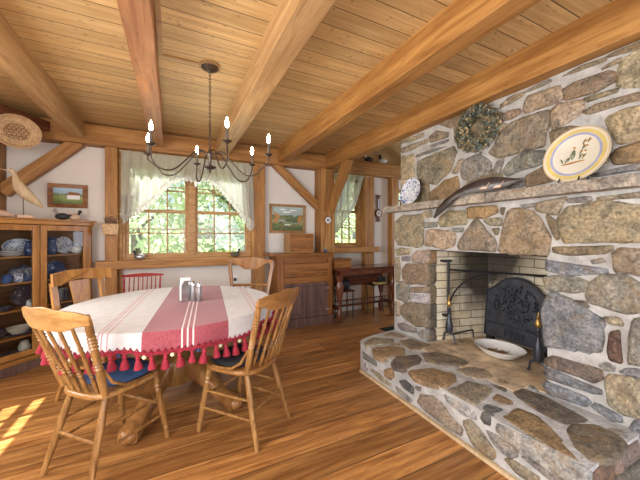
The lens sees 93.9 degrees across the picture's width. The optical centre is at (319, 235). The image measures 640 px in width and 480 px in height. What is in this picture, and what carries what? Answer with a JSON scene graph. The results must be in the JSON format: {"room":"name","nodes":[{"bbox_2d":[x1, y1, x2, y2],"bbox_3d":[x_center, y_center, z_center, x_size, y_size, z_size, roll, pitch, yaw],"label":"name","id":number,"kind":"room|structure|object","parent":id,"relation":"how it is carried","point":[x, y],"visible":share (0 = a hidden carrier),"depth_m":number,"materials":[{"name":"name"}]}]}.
{"room":"dining room","nodes":[
{"label":"dining room","id":0,"kind":"room"},
{"bbox_2d":[6,139,400,311],"bbox_3d":[-0.282,-0.225,4.909,7.650,3.050,0.150,0,0,-26],"label":"wall","id":1,"kind":"structure","parent":0,"point":[87,166],"depth_m":3.89,"materials":[{"name":"white paint"}]},
{"bbox_2d":[47,183,87,207],"bbox_3d":[-2.942,-0.468,3.491,0.365,0.275,0.028,0,0,-26],"label":"framed painting","id":2,"kind":"object","parent":1,"relation":"attached to","point":[58,195],"visible":1,"depth_m":3.49,"materials":[{"name":"brown wood"}]},
{"bbox_2d":[95,256,251,269],"bbox_3d":[-1.788,0.350,3.974,1.920,0.100,0.190,0,0,-26],"label":"window sill","id":3,"kind":"structure","parent":1,"relation":"attached to","point":[208,261],"depth_m":3.79,"materials":[{"name":"wood"}]},
{"bbox_2d":[130,250,146,259],"bbox_3d":[-2.247,0.236,3.710,0.187,0.123,0.071,0,0,-16],"label":"duck figurine","id":4,"kind":"object","parent":3,"relation":"on","point":[136,256],"visible":1,"depth_m":3.69,"materials":[{"name":"grey metal"}]},
{"bbox_2d":[230,248,240,256],"bbox_3d":[-1.193,0.236,4.231,0.187,0.123,0.071,0,0,-36],"label":"duck figurine","id":5,"kind":"object","parent":3,"relation":"on","point":[233,254],"visible":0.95,"depth_m":4.20,"materials":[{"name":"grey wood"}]},
{"bbox_2d":[122,181,250,259],"bbox_3d":[-1.778,-0.320,4.140,1.625,1.240,0.142,0,0,-26],"label":"window","id":6,"kind":"structure","parent":1,"relation":"in","point":[191,212],"depth_m":4.08,"materials":[{"name":"brown wood"}]},
{"bbox_2d":[3,116,400,179],"bbox_3d":[-0.213,-1.185,4.770,7.350,0.242,0.178,0,0,-26],"label":"beam","id":7,"kind":"structure","parent":1,"relation":"attached to","point":[97,136],"depth_m":3.92,"materials":[{"name":"wood"}]},
{"bbox_2d":[0,104,49,130],"bbox_3d":[-3.081,-1.210,2.910,0.080,0.117,0.940,0,0,9],"label":"brace","id":8,"kind":"object","parent":7,"relation":"attached to","point":[44,125],"visible":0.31,"depth_m":3.11,"materials":[{"name":"wood"}]},
{"bbox_2d":[0,113,41,148],"bbox_3d":[-3.019,-1.028,2.917,0.092,0.322,0.453,0,0,39],"label":"basket","id":9,"kind":"object","parent":8,"relation":"hanging from","point":[34,138],"visible":1,"depth_m":2.98,"materials":[{"name":"wicker"}]},
{"bbox_2d":[119,150,254,230],"bbox_3d":[-1.667,-0.555,3.932,1.640,0.971,0.088,0,0,-26],"label":"curtain","id":10,"kind":"object","parent":7,"relation":"hanging from","point":[142,183],"visible":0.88,"depth_m":3.81,"materials":[{"name":"white fabric"}]},
{"bbox_2d":[334,173,368,231],"bbox_3d":[0.557,-0.555,5.062,0.750,0.970,0.062,0,0,-26],"label":"curtain","id":11,"kind":"object","parent":7,"relation":"hanging from","point":[349,196],"visible":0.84,"depth_m":5.01,"materials":[{"name":"white fabric"}]},
{"bbox_2d":[364,155,372,161],"bbox_3d":[0.849,-1.381,5.296,0.227,0.149,0.087,0,0,-26],"label":"carving","id":12,"kind":"object","parent":7,"relation":"on","point":[366,157],"visible":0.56,"depth_m":5.26,"materials":[{"name":"black wood"}]},
{"bbox_2d":[377,155,387,162],"bbox_3d":[1.143,-1.390,5.442,0.254,0.167,0.097,0,0,-26],"label":"carving","id":13,"kind":"object","parent":7,"relation":"on","point":[382,160],"visible":0.88,"depth_m":5.40,"materials":[{"name":"white wood"}]},
{"bbox_2d":[233,275,236,282],"bbox_3d":[-1.232,0.623,4.338,0.070,0.115,0.030,0,0,-26],"label":"wall outlet","id":14,"kind":"object","parent":1,"relation":"attached to","point":[234,276],"visible":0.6,"depth_m":4.34,"materials":[{"name":"white plastic"}]},
{"bbox_2d":[269,204,305,232],"bbox_3d":[-0.504,-0.270,4.698,0.595,0.450,0.028,0,0,-26],"label":"framed painting","id":15,"kind":"object","parent":1,"relation":"attached to","point":[283,218],"visible":0.99,"depth_m":4.69,"materials":[{"name":"brown paper"}]},
{"bbox_2d":[334,189,360,246],"bbox_3d":[0.439,-0.420,5.244,0.600,1.220,0.130,0,0,-26],"label":"window","id":16,"kind":"structure","parent":1,"relation":"in","point":[357,209],"depth_m":5.30,"materials":[{"name":"brown wood"}]},
{"bbox_2d":[334,247,379,252],"bbox_3d":[0.506,0.235,5.098,1.110,0.090,0.210,0,0,-26],"label":"window sill","id":17,"kind":"structure","parent":1,"relation":"attached to","point":[336,249],"depth_m":5.03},
{"bbox_2d":[355,143,400,165],"bbox_3d":[1.595,-1.528,5.727,3.260,0.445,0.050,0,0,-26],"label":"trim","id":18,"kind":"structure","parent":1,"relation":"attached to","point":[392,153],"depth_m":5.55,"materials":[{"name":"brown wood"}]},
{"bbox_2d":[374,195,381,221],"bbox_3d":[1.068,-0.505,5.472,0.150,0.490,0.037,0,0,-26],"label":"banjo barometer","id":19,"kind":"object","parent":1,"relation":"attached to","point":[378,213],"visible":1,"depth_m":5.46,"materials":[{"name":"brown wood"}]},
{"bbox_2d":[0,306,507,479],"bbox_3d":[1.293,1.340,1.728,7.650,0.080,7.250,0,0,-26],"label":"floor","id":20,"kind":"structure","parent":0,"point":[342,425],"depth_m":2.00,"materials":[{"name":"brown wood"}]},
{"bbox_2d":[0,142,5,210],"bbox_3d":[-3.451,0.115,3.174,0.130,2.370,0.150,0,0,-26],"label":"timber post","id":21,"kind":"object","parent":20,"relation":"on","point":[2,146],"depth_m":3.19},
{"bbox_2d":[1,142,84,196],"bbox_3d":[-3.100,-0.785,3.343,0.744,0.717,0.104,0,0,-27],"label":"knee brace","id":22,"kind":"object","parent":21,"relation":"attached to","point":[64,151],"visible":0.77,"depth_m":3.31,"materials":[{"name":"wood"}]},
{"bbox_2d":[0,217,95,379],"bbox_3d":[-3.034,0.564,3.071,0.552,1.472,1.060,0,0,19],"label":"china cabinet","id":23,"kind":"object","parent":20,"relation":"on","point":[38,231],"visible":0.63,"depth_m":3.07,"materials":[{"name":"brown wood"}]},
{"bbox_2d":[0,327,7,338],"bbox_3d":[-3.046,0.906,2.803,0.170,0.120,0.170,0,0,19],"label":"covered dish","id":24,"kind":"object","parent":23,"relation":"on","point":[3,332],"visible":0.98,"depth_m":2.81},
{"bbox_2d":[2,275,11,283],"bbox_3d":[-2.958,0.408,2.824,0.070,0.075,0.085,0,0,-43],"label":"mug","id":25,"kind":"object","parent":23,"relation":"on","point":[5,278],"visible":1,"depth_m":2.81,"materials":[{"name":"ceramic"}]},
{"bbox_2d":[0,210,14,216],"bbox_3d":[-2.946,-0.211,2.758,0.068,0.068,0.203,0,0,19],"label":"fish","id":26,"kind":"object","parent":23,"relation":"on","point":[3,213],"visible":1,"depth_m":2.77},
{"bbox_2d":[0,351,20,356],"bbox_3d":[-2.982,1.145,2.837,0.224,0.024,0.224,0,0,19],"label":"shallow dish","id":27,"kind":"object","parent":23,"relation":"on","point":[10,352],"visible":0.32,"depth_m":2.90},
{"bbox_2d":[0,253,23,256],"bbox_3d":[-2.979,0.185,2.879,0.210,0.022,0.210,0,0,19],"label":"plate","id":28,"kind":"object","parent":23,"relation":"on","point":[11,255],"visible":0.87,"depth_m":2.83,"materials":[{"name":"white ceramic"}]},
{"bbox_2d":[0,252,24,254],"bbox_3d":[-2.979,0.169,2.879,0.210,0.022,0.210,0,0,19],"label":"plate","id":29,"kind":"object","parent":28,"relation":"on","point":[19,252],"visible":0.66,"depth_m":2.82,"materials":[{"name":"white ceramic"}]},
{"bbox_2d":[0,250,25,252],"bbox_3d":[-2.979,0.153,2.879,0.210,0.022,0.210,0,0,19],"label":"plate","id":30,"kind":"object","parent":29,"relation":"on","point":[7,251],"visible":0.91,"depth_m":2.85,"materials":[{"name":"white ceramic"}]},
{"bbox_2d":[1,239,30,254],"bbox_3d":[-3.065,0.111,3.056,0.037,0.170,0.289,0,0,19],"label":"oval platter","id":31,"kind":"object","parent":23,"relation":"on","point":[13,244],"visible":0.39,"depth_m":3.02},
{"bbox_2d":[0,332,31,342],"bbox_3d":[-3.047,0.974,3.076,0.455,0.016,0.970,0,0,19],"label":"shelf","id":32,"kind":"object","parent":23,"relation":"attached to","point":[5,339],"depth_m":2.85,"materials":[{"name":"brown wood"}]},
{"bbox_2d":[0,340,34,363],"bbox_3d":[-3.047,1.165,3.076,0.455,0.016,0.970,0,0,19],"label":"shelf","id":33,"kind":"object","parent":23,"relation":"attached to","point":[13,346],"depth_m":3.02,"materials":[{"name":"brown wood"}]},
{"bbox_2d":[13,273,22,281],"bbox_3d":[-2.921,0.406,2.905,0.081,0.080,0.066,0,0,-20],"label":"mug","id":34,"kind":"object","parent":23,"relation":"on","point":[18,277],"visible":1,"depth_m":2.88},
{"bbox_2d":[4,328,31,336],"bbox_3d":[-2.966,0.957,2.949,0.221,0.018,0.290,0,0,19],"label":"serving platter","id":35,"kind":"object","parent":23,"relation":"on","point":[30,329],"visible":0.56,"depth_m":2.91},
{"bbox_2d":[5,324,30,334],"bbox_3d":[-2.966,0.923,2.949,0.158,0.065,0.220,0,0,19],"label":"serving bowl","id":36,"kind":"object","parent":35,"relation":"on","point":[22,328],"visible":0.82,"depth_m":2.93,"materials":[{"name":"beige ceramic"}]},
{"bbox_2d":[7,264,31,278],"bbox_3d":[-3.034,0.368,3.060,0.168,0.155,0.252,0,0,19],"label":"tureen","id":37,"kind":"object","parent":23,"relation":"on","point":[24,269],"visible":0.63,"depth_m":3.00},
{"bbox_2d":[10,285,31,306],"bbox_3d":[-2.988,0.601,3.010,0.046,0.210,0.210,0,0,19],"label":"dinner plate","id":38,"kind":"object","parent":23,"relation":"on","point":[20,294],"visible":0.74,"depth_m":3.00,"materials":[{"name":"ceramic"}]},
{"bbox_2d":[0,168,44,217],"bbox_3d":[-2.901,-0.408,2.905,0.104,0.469,0.348,0,0,34],"label":"carving","id":39,"kind":"object","parent":23,"relation":"on","point":[19,187],"visible":0.94,"depth_m":2.89,"materials":[{"name":"beige paint"}]},
{"bbox_2d":[17,340,30,350],"bbox_3d":[-2.953,1.102,2.987,0.100,0.110,0.100,0,0,19],"label":"vase","id":40,"kind":"object","parent":23,"relation":"on","point":[24,344],"visible":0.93,"depth_m":2.96,"materials":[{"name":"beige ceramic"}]},
{"bbox_2d":[0,275,50,286],"bbox_3d":[-3.047,0.454,3.076,0.455,0.016,0.970,0,0,19],"label":"shelf","id":41,"kind":"object","parent":23,"relation":"attached to","point":[48,277],"depth_m":2.89,"materials":[{"name":"brown wood"}]},
{"bbox_2d":[23,240,31,255],"bbox_3d":[-2.937,0.119,3.011,0.084,0.153,0.084,0,0,-11],"label":"jug","id":42,"kind":"object","parent":23,"relation":"on","point":[28,244],"visible":0.93,"depth_m":2.99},
{"bbox_2d":[23,274,31,280],"bbox_3d":[-2.914,0.416,2.977,0.120,0.060,0.120,0,0,19],"label":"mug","id":43,"kind":"object","parent":23,"relation":"on","point":[26,277],"visible":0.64,"depth_m":2.94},
{"bbox_2d":[25,300,31,306],"bbox_3d":[-2.880,0.670,2.959,0.058,0.073,0.058,0,0,-11],"label":"jug","id":44,"kind":"object","parent":23,"relation":"on","point":[28,303],"visible":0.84,"depth_m":2.94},
{"bbox_2d":[0,297,72,314],"bbox_3d":[-3.047,0.714,3.076,0.455,0.016,0.970,0,0,19],"label":"shelf","id":45,"kind":"object","parent":23,"relation":"attached to","point":[6,303],"depth_m":3.08,"materials":[{"name":"brown wood"}]},
{"bbox_2d":[0,253,82,258],"bbox_3d":[-3.047,0.204,3.076,0.455,0.016,0.970,0,0,19],"label":"shelf","id":46,"kind":"object","parent":23,"relation":"attached to","point":[57,254],"depth_m":3.19,"materials":[{"name":"brown wood"}]},
{"bbox_2d":[47,237,56,253],"bbox_3d":[-2.873,0.104,3.203,0.094,0.184,0.094,0,0,-11],"label":"pitcher","id":47,"kind":"object","parent":23,"relation":"on","point":[51,246],"visible":0.93,"depth_m":3.18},
{"bbox_2d":[47,261,65,275],"bbox_3d":[-2.921,0.361,3.295,0.037,0.170,0.204,0,0,19],"label":"oval platter","id":48,"kind":"object","parent":23,"relation":"on","point":[53,266],"visible":0.62,"depth_m":3.30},
{"bbox_2d":[50,209,71,219],"bbox_3d":[-2.784,-0.233,3.220,0.180,0.119,0.069,0,0,-36],"label":"carving","id":49,"kind":"object","parent":23,"relation":"on","point":[61,216],"visible":1,"depth_m":3.20,"materials":[{"name":"grey wood"}]},
{"bbox_2d":[55,237,72,252],"bbox_3d":[-2.895,0.101,3.376,0.042,0.190,0.190,0,0,19],"label":"dinner plate","id":50,"kind":"object","parent":23,"relation":"on","point":[63,244],"visible":0.8,"depth_m":3.38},
{"bbox_2d":[68,244,82,252],"bbox_3d":[-2.782,0.141,3.428,0.115,0.110,0.144,0,0,-20],"label":"teapot","id":51,"kind":"object","parent":23,"relation":"on","point":[74,249],"visible":0.94,"depth_m":3.39,"materials":[{"name":"white ceramic"}]},
{"bbox_2d":[69,210,83,219],"bbox_3d":[-2.737,-0.233,3.341,0.069,0.119,0.180,0,0,24],"label":"carving","id":52,"kind":"object","parent":23,"relation":"on","point":[74,216],"visible":0.82,"depth_m":3.33,"materials":[{"name":"beige paint"}]},
{"bbox_3d":[-2.989,0.696,2.818,0.150,0.020,0.150,0,0,19],"label":"saucer","id":53,"kind":"object","parent":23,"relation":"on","visible":0},
{"bbox_2d":[0,305,13,309],"bbox_3d":[-2.989,0.682,2.818,0.150,0.020,0.150,0,0,19],"label":"saucer","id":54,"kind":"object","parent":53,"relation":"on","point":[9,306],"visible":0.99,"depth_m":2.85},
{"bbox_2d":[21,306,169,479],"bbox_3d":[-1.268,0.826,1.739,0.524,0.955,0.586,0,0,20],"label":"dining chair","id":55,"kind":"object","parent":20,"relation":"on","point":[40,319],"visible":0.96,"depth_m":1.58,"materials":[{"name":"brown wood"}]},
{"bbox_2d":[77,358,149,389],"bbox_3d":[-1.235,0.818,1.834,0.356,0.047,0.335,0,0,20],"label":"seat cushion","id":56,"kind":"object","parent":55,"relation":"on","point":[128,375],"visible":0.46,"depth_m":1.76,"materials":[{"name":"blue fabric"}]},
{"bbox_2d":[49,267,147,401],"bbox_3d":[-1.815,0.792,2.493,0.510,1.024,0.510,0,0,11],"label":"dining chair","id":57,"kind":"object","parent":20,"relation":"on","point":[80,289],"visible":0.43,"depth_m":2.49,"materials":[{"name":"brown wood"}]},
{"bbox_2d":[105,146,118,295],"bbox_3d":[-2.528,0.115,3.636,0.125,2.370,0.140,0,0,-26],"label":"timber post","id":58,"kind":"object","parent":20,"relation":"on","point":[111,153],"visible":0.55,"depth_m":3.58,"materials":[{"name":"wood"}]},
{"bbox_2d":[102,215,118,234],"bbox_3d":[-2.470,-0.134,3.525,0.154,0.239,0.099,0,0,-26],"label":"basket","id":59,"kind":"object","parent":58,"relation":"hanging from","point":[108,229],"visible":1,"depth_m":3.49,"materials":[{"name":"wicker"}]},
{"bbox_2d":[119,149,121,293],"bbox_3d":[-2.476,0.115,3.712,0.035,2.370,0.050,0,0,-26],"label":"timber post","id":60,"kind":"object","parent":20,"relation":"on","point":[120,219],"visible":0.31,"depth_m":3.69,"materials":[{"name":"brown wood"}]},
{"bbox_2d":[113,273,163,359],"bbox_3d":[-1.892,0.863,3.158,0.428,0.882,0.585,0,0,-26],"label":"dining chair","id":61,"kind":"object","parent":20,"relation":"on","point":[138,275],"visible":0.28,"depth_m":3.37,"materials":[{"name":"red paint"}]},
{"bbox_2d":[117,349,242,444],"bbox_3d":[-1.186,0.923,2.465,1.506,0.750,1.576,0,0,-21],"label":"pedestal table","id":62,"kind":"object","parent":20,"relation":"on","point":[174,376],"visible":0.29,"depth_m":2.25,"materials":[{"name":"brown wood"}]},
{"bbox_2d":[35,286,277,374],"bbox_3d":[-1.185,0.659,2.462,1.651,0.234,1.708,0,0,-6],"label":"tablecloth","id":63,"kind":"object","parent":62,"relation":"on","point":[150,323],"visible":0.7,"depth_m":1.92,"materials":[{"name":"fabric"}]},
{"bbox_2d":[179,277,190,301],"bbox_3d":[-1.121,0.444,2.491,0.052,0.195,0.084,0,0,44],"label":"napkin holder","id":64,"kind":"object","parent":63,"relation":"on","point":[185,285],"visible":0.95,"depth_m":2.47,"materials":[{"name":"silver metal"}]},
{"bbox_2d":[190,281,195,301],"bbox_3d":[-1.056,0.457,2.490,0.042,0.170,0.042,0,0,-26],"label":"shaker","id":65,"kind":"object","parent":63,"relation":"on","point":[193,290],"visible":1,"depth_m":2.47,"materials":[{"name":"grey metal"}]},
{"bbox_2d":[196,283,201,301],"bbox_3d":[-1.004,0.465,2.484,0.042,0.155,0.042,0,0,-26],"label":"shaker","id":66,"kind":"object","parent":63,"relation":"on","point":[199,293],"visible":1,"depth_m":2.47,"materials":[{"name":"grey metal"}]},
{"bbox_2d":[219,257,273,372],"bbox_3d":[-0.770,0.768,3.103,0.514,1.072,0.518,0,0,1],"label":"dining chair","id":67,"kind":"object","parent":20,"relation":"on","point":[246,262],"visible":0.2,"depth_m":3.31,"materials":[{"name":"brown wood"}]},
{"bbox_2d":[196,287,299,452],"bbox_3d":[-0.470,0.821,2.049,0.586,0.965,0.480,0,0,26],"label":"dining chair","id":68,"kind":"object","parent":20,"relation":"on","point":[287,297],"visible":0.97,"depth_m":1.92,"materials":[{"name":"brown wood"}]},
{"bbox_2d":[211,343,266,367],"bbox_3d":[-0.555,0.818,2.088,0.335,0.047,0.356,0,0,26],"label":"seat cushion","id":69,"kind":"object","parent":68,"relation":"on","point":[230,361],"visible":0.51,"depth_m":1.97,"materials":[{"name":"fabric"}]},
{"bbox_2d":[251,163,264,291],"bbox_3d":[-0.919,0.115,4.438,0.180,2.370,0.130,0,0,-26],"label":"timber post","id":70,"kind":"object","parent":20,"relation":"on","point":[258,233],"visible":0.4,"depth_m":4.38,"materials":[{"name":"wood"}]},
{"bbox_2d":[263,251,333,330],"bbox_3d":[-0.309,0.774,4.441,0.976,1.052,0.405,0,0,-26],"label":"base cabinet","id":71,"kind":"object","parent":20,"relation":"on","point":[305,271],"visible":0.91,"depth_m":4.30,"materials":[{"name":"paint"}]},
{"bbox_2d":[284,233,313,252],"bbox_3d":[-0.312,0.104,4.428,0.380,0.285,0.266,0,0,-26],"label":"chest","id":72,"kind":"object","parent":71,"relation":"on","point":[293,242],"visible":1,"depth_m":4.33,"materials":[{"name":"brown wood"}]},
{"bbox_2d":[315,168,333,316],"bbox_3d":[0.071,0.115,4.861,0.240,2.370,0.250,0,0,-26],"label":"timber post","id":73,"kind":"object","parent":20,"relation":"on","point":[324,178],"visible":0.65,"depth_m":4.75,"materials":[{"name":"wood"}]},
{"bbox_2d":[272,165,317,209],"bbox_3d":[-0.352,-0.780,4.702,0.809,0.720,0.104,0,0,-27],"label":"knee brace","id":74,"kind":"object","parent":73,"relation":"attached to","point":[282,171],"visible":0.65,"depth_m":4.66,"materials":[{"name":"wood"}]},
{"bbox_2d":[324,216,331,223],"bbox_3d":[0.127,-0.250,4.736,0.124,0.124,0.022,0,0,-26],"label":"thermometer","id":75,"kind":"object","parent":73,"relation":"attached to","point":[327,220],"visible":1,"depth_m":4.73,"materials":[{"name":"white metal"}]},
{"bbox_2d":[328,159,353,211],"bbox_3d":[0.291,-0.770,4.540,0.105,0.781,0.663,0,0,-27],"label":"knee brace","id":76,"kind":"object","parent":73,"relation":"attached to","point":[346,165],"visible":0.83,"depth_m":4.49,"materials":[{"name":"wood"}]},
{"bbox_2d":[334,288,354,318],"bbox_3d":[0.381,1.075,4.730,0.260,0.450,0.220,0,0,-26],"label":"stool","id":77,"kind":"object","parent":20,"relation":"on","point":[348,289],"visible":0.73,"depth_m":4.70,"materials":[{"name":"brown wood"}]},
{"bbox_2d":[342,279,350,289],"bbox_3d":[0.381,0.764,4.730,0.220,0.172,0.156,0,0,-26],"label":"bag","id":78,"kind":"object","parent":77,"relation":"on","point":[346,283],"visible":0.64,"depth_m":4.68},
{"bbox_2d":[332,263,393,322],"bbox_3d":[0.678,0.894,4.851,1.160,0.812,0.466,0,0,-26],"label":"table","id":79,"kind":"object","parent":20,"relation":"on","point":[361,274],"visible":0.74,"depth_m":4.80,"materials":[{"name":"brown wood"}]},
{"bbox_2d":[332,258,351,267],"bbox_3d":[0.318,0.416,4.632,0.290,0.140,0.190,0,0,-26],"label":"wooden box","id":80,"kind":"object","parent":79,"relation":"on","point":[336,262],"visible":0.82,"depth_m":4.55,"materials":[{"name":"brown wood"}]},
{"bbox_2d":[361,175,373,309],"bbox_3d":[0.849,0.115,5.319,0.200,2.370,0.120,0,0,-26],"label":"timber post","id":81,"kind":"object","parent":20,"relation":"on","point":[367,188],"visible":0.84,"depth_m":5.26,"materials":[{"name":"wood"}]},
{"bbox_2d":[365,283,389,316],"bbox_3d":[0.973,1.044,4.978,0.380,0.512,0.220,0,0,-26],"label":"stool","id":82,"kind":"object","parent":20,"relation":"on","point":[372,284],"visible":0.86,"depth_m":4.96,"materials":[{"name":"wood"}]},
{"bbox_2d":[365,283,389,285],"bbox_3d":[0.973,0.794,4.978,0.380,0.012,0.220,0,0,-26],"label":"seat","id":83,"kind":"object","parent":82,"relation":"on","point":[372,284],"depth_m":4.89,"materials":[{"name":"fabric"}]},
{"bbox_2d":[377,276,385,281],"bbox_3d":[1.044,0.737,5.058,0.150,0.100,0.150,0,0,-26],"label":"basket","id":84,"kind":"object","parent":82,"relation":"on","point":[379,278],"visible":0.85,"depth_m":5.00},
{"bbox_2d":[379,326,394,330],"bbox_3d":[1.001,1.294,4.200,0.320,0.010,0.140,0,0,-26],"label":"floor vent","id":85,"kind":"object","parent":20,"relation":"in","point":[389,328],"visible":0.71,"depth_m":4.17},
{"bbox_2d":[388,178,398,305],"bbox_3d":[1.364,0.115,5.574,0.170,2.370,0.120,0,0,-26],"label":"timber post","id":86,"kind":"object","parent":20,"relation":"on","point":[393,183],"visible":0.6,"depth_m":5.51,"materials":[{"name":"wood"}]},
{"bbox_2d":[359,40,639,479],"bbox_3d":[1.560,-0.221,2.200,1.652,3.059,2.784,0,0,-26],"label":"stone fireplace","id":87,"kind":"object","parent":20,"relation":"on","point":[578,417],"visible":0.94,"depth_m":1.92,"materials":[{"name":"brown stone"}]},
{"bbox_2d":[400,178,419,203],"bbox_3d":[0.932,-0.464,3.095,0.069,0.280,0.280,0,0,-26],"label":"plate","id":88,"kind":"object","parent":87,"relation":"on","point":[410,190],"visible":0.97,"depth_m":3.11,"materials":[{"name":"ceramic"}]},
{"bbox_2d":[383,193,493,212],"bbox_3d":[1.108,-0.289,2.845,0.329,0.071,1.193,0,0,-26],"label":"mantel shelf","id":89,"kind":"object","parent":87,"relation":"attached to","point":[477,200],"depth_m":2.65,"materials":[{"name":"stone"}]},
{"bbox_2d":[442,296,473,344],"bbox_3d":[1.395,0.800,2.967,0.393,0.461,0.161,0,0,-26],"label":"andiron","id":90,"kind":"object","parent":87,"relation":"on","point":[449,325],"visible":1,"depth_m":2.88,"materials":[{"name":"metal"}]},
{"bbox_2d":[433,177,522,218],"bbox_3d":[1.194,-0.298,2.349,0.063,0.292,0.670,0,0,-42],"label":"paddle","id":91,"kind":"object","parent":87,"relation":"on","point":[490,183],"visible":1,"depth_m":2.29,"materials":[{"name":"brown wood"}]},
{"bbox_2d":[454,102,502,154],"bbox_3d":[1.294,-0.886,2.476,0.117,0.435,0.423,0,0,-26],"label":"wreath","id":92,"kind":"object","parent":87,"relation":"attached to","point":[485,112],"visible":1,"depth_m":2.45,"materials":[{"name":"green plant"}]},
{"bbox_2d":[440,260,547,316],"bbox_3d":[1.560,0.512,2.707,0.893,0.555,0.114,0,0,39],"label":"crane","id":93,"kind":"object","parent":87,"relation":"attached to","point":[488,273],"visible":0.81,"depth_m":2.83,"materials":[{"name":"metal"}]},
{"bbox_2d":[474,338,526,359],"bbox_3d":[1.540,0.988,2.570,0.338,0.078,0.412,0,0,-26],"label":"oval basin","id":94,"kind":"object","parent":87,"relation":"on","point":[498,349],"visible":1,"depth_m":2.61,"materials":[{"name":"white ceramic"}]},
{"bbox_2d":[484,277,547,357],"bbox_3d":[1.784,0.705,2.736,0.092,0.650,0.570,0,0,-26],"label":"fireback","id":95,"kind":"object","parent":87,"relation":"on","point":[512,305],"visible":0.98,"depth_m":2.73,"materials":[{"name":"metal"}]},
{"bbox_2d":[526,313,547,369],"bbox_3d":[1.770,0.800,2.299,0.393,0.461,0.161,0,0,-26],"label":"andiron","id":96,"kind":"object","parent":87,"relation":"on","point":[538,353],"visible":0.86,"depth_m":2.21,"materials":[{"name":"metal"}]},
{"bbox_2d":[485,172,639,201],"bbox_3d":[1.554,-0.289,1.939,0.333,0.070,0.807,0,0,-26],"label":"mantel shelf","id":97,"kind":"object","parent":87,"relation":"attached to","point":[624,183],"depth_m":1.77,"materials":[{"name":"stone"}]},
{"bbox_3d":[1.555,-0.387,1.835,0.133,0.130,0.109,0,0,-26],"label":"plate stand","id":98,"kind":"object","parent":87,"relation":"on","visible":0},
{"bbox_2d":[543,125,611,181],"bbox_3d":[1.567,-0.504,1.841,0.107,0.351,0.343,0,0,-26],"label":"plate","id":99,"kind":"object","parent":98,"relation":"on","point":[580,151],"visible":0.98,"depth_m":1.84,"materials":[{"name":"beige ceramic"}]},
{"bbox_2d":[0,0,612,154],"bbox_3d":[-0.253,-1.370,0.963,4.200,0.100,7.250,0,0,-26],"label":"ceiling","id":100,"kind":"structure","parent":0,"point":[82,45],"depth_m":2.20,"materials":[{"name":"brown wood"}]},
{"bbox_2d":[0,12,83,137],"bbox_3d":[-1.269,-1.228,0.376,0.138,0.212,6.800,0,0,-26],"label":"ceiling beam","id":101,"kind":"structure","parent":100,"relation":"attached to","point":[17,61],"depth_m":2.26,"materials":[{"name":"wood"}]},
{"bbox_2d":[117,0,163,146],"bbox_3d":[-0.546,-1.228,0.734,0.150,0.212,6.800,0,0,-26],"label":"ceiling beam","id":102,"kind":"structure","parent":100,"relation":"attached to","point":[137,16],"depth_m":1.88,"materials":[{"name":"wood"}]},
{"bbox_2d":[154,0,162,56],"bbox_3d":[-0.389,-1.315,0.622,0.030,0.018,3.460,0,0,-26],"label":"trim","id":103,"kind":"structure","parent":100,"relation":"attached to","point":[157,2],"depth_m":1.86,"materials":[{"name":"brown wood"}]},
{"bbox_2d":[163,54,198,64],"bbox_3d":[-1.016,-1.317,2.236,0.278,0.014,0.020,0,0,-26],"label":"trim","id":104,"kind":"structure","parent":100,"relation":"attached to","point":[164,55],"depth_m":2.22,"materials":[{"name":"brown wood"}]},
{"bbox_2d":[143,60,272,181],"bbox_3d":[-0.861,-0.891,2.313,0.902,0.856,0.833,0,0,-26],"label":"chandelier","id":105,"kind":"object","parent":100,"relation":"hanging from","point":[211,67],"visible":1,"depth_m":2.31,"materials":[{"name":"brown metal"}]},
{"bbox_2d":[216,0,336,154],"bbox_3d":[0.159,-1.225,1.083,0.173,0.218,6.800,0,0,-26],"label":"ceiling beam","id":106,"kind":"structure","parent":100,"relation":"attached to","point":[292,23],"depth_m":1.93,"materials":[{"name":"wood"}]},
{"bbox_2d":[278,0,540,162],"bbox_3d":[0.934,-1.217,1.466,0.142,0.232,6.800,0,0,-26],"label":"ceiling beam","id":107,"kind":"structure","parent":100,"relation":"attached to","point":[462,23],"depth_m":1.99,"materials":[{"name":"wood"}]},
{"bbox_2d":[325,0,639,168],"bbox_3d":[1.639,-1.207,1.816,0.127,0.252,6.800,0,0,-26],"label":"ceiling beam","id":108,"kind":"structure","parent":100,"relation":"attached to","point":[615,25],"depth_m":2.14,"materials":[{"name":"wood"}]},
{"label":"outside","id":109,"kind":"structure","parent":0,"visible":0},
{"bbox_2d":[129,239,354,253],"bbox_3d":[-6.095,1.056,19.076,50.000,1.611,30.000,0,0,-26],"label":"ground","id":110,"kind":"structure","parent":109,"point":[199,240],"depth_m":25.73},
{"bbox_2d":[129,181,213,253],"bbox_3d":[-4.883,-1.209,8.185,4.465,5.825,4.140,0,0,9],"label":"leafy tree","id":111,"kind":"object","parent":110,"relation":"on","point":[138,241],"visible":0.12,"depth_m":7.91,"materials":[{"name":"green plant"}]},
{"bbox_2d":[129,181,239,252],"bbox_3d":[-5.332,-3.103,12.712,7.389,9.880,9.791,0,0,-26],"label":"leafy tree","id":112,"kind":"object","parent":110,"relation":"on","point":[182,241],"visible":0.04,"depth_m":12.64,"materials":[{"name":"green plant"}]},
{"bbox_2d":[169,181,244,251],"bbox_3d":[-2.959,-1.352,9.991,5.303,6.111,4.484,0,0,1],"label":"leafy tree","id":113,"kind":"object","parent":110,"relation":"on","point":[237,222],"visible":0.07,"depth_m":8.94,"materials":[{"name":"green plant"}]},
{"bbox_2d":[220,209,240,249],"bbox_3d":[-1.872,-2.752,16.210,6.787,8.112,5.873,0,0,-32],"label":"leafy tree","id":114,"kind":"object","parent":110,"relation":"on","point":[227,218],"visible":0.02,"depth_m":14.35,"materials":[{"name":"green plant"}]},
{"bbox_2d":[335,193,399,242],"bbox_3d":[2.058,-1.089,10.882,4.902,5.584,4.328,0,0,-26],"label":"leafy tree","id":115,"kind":"object","parent":110,"relation":"on","point":[352,224],"visible":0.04,"depth_m":10.97,"materials":[{"name":"green plant"}]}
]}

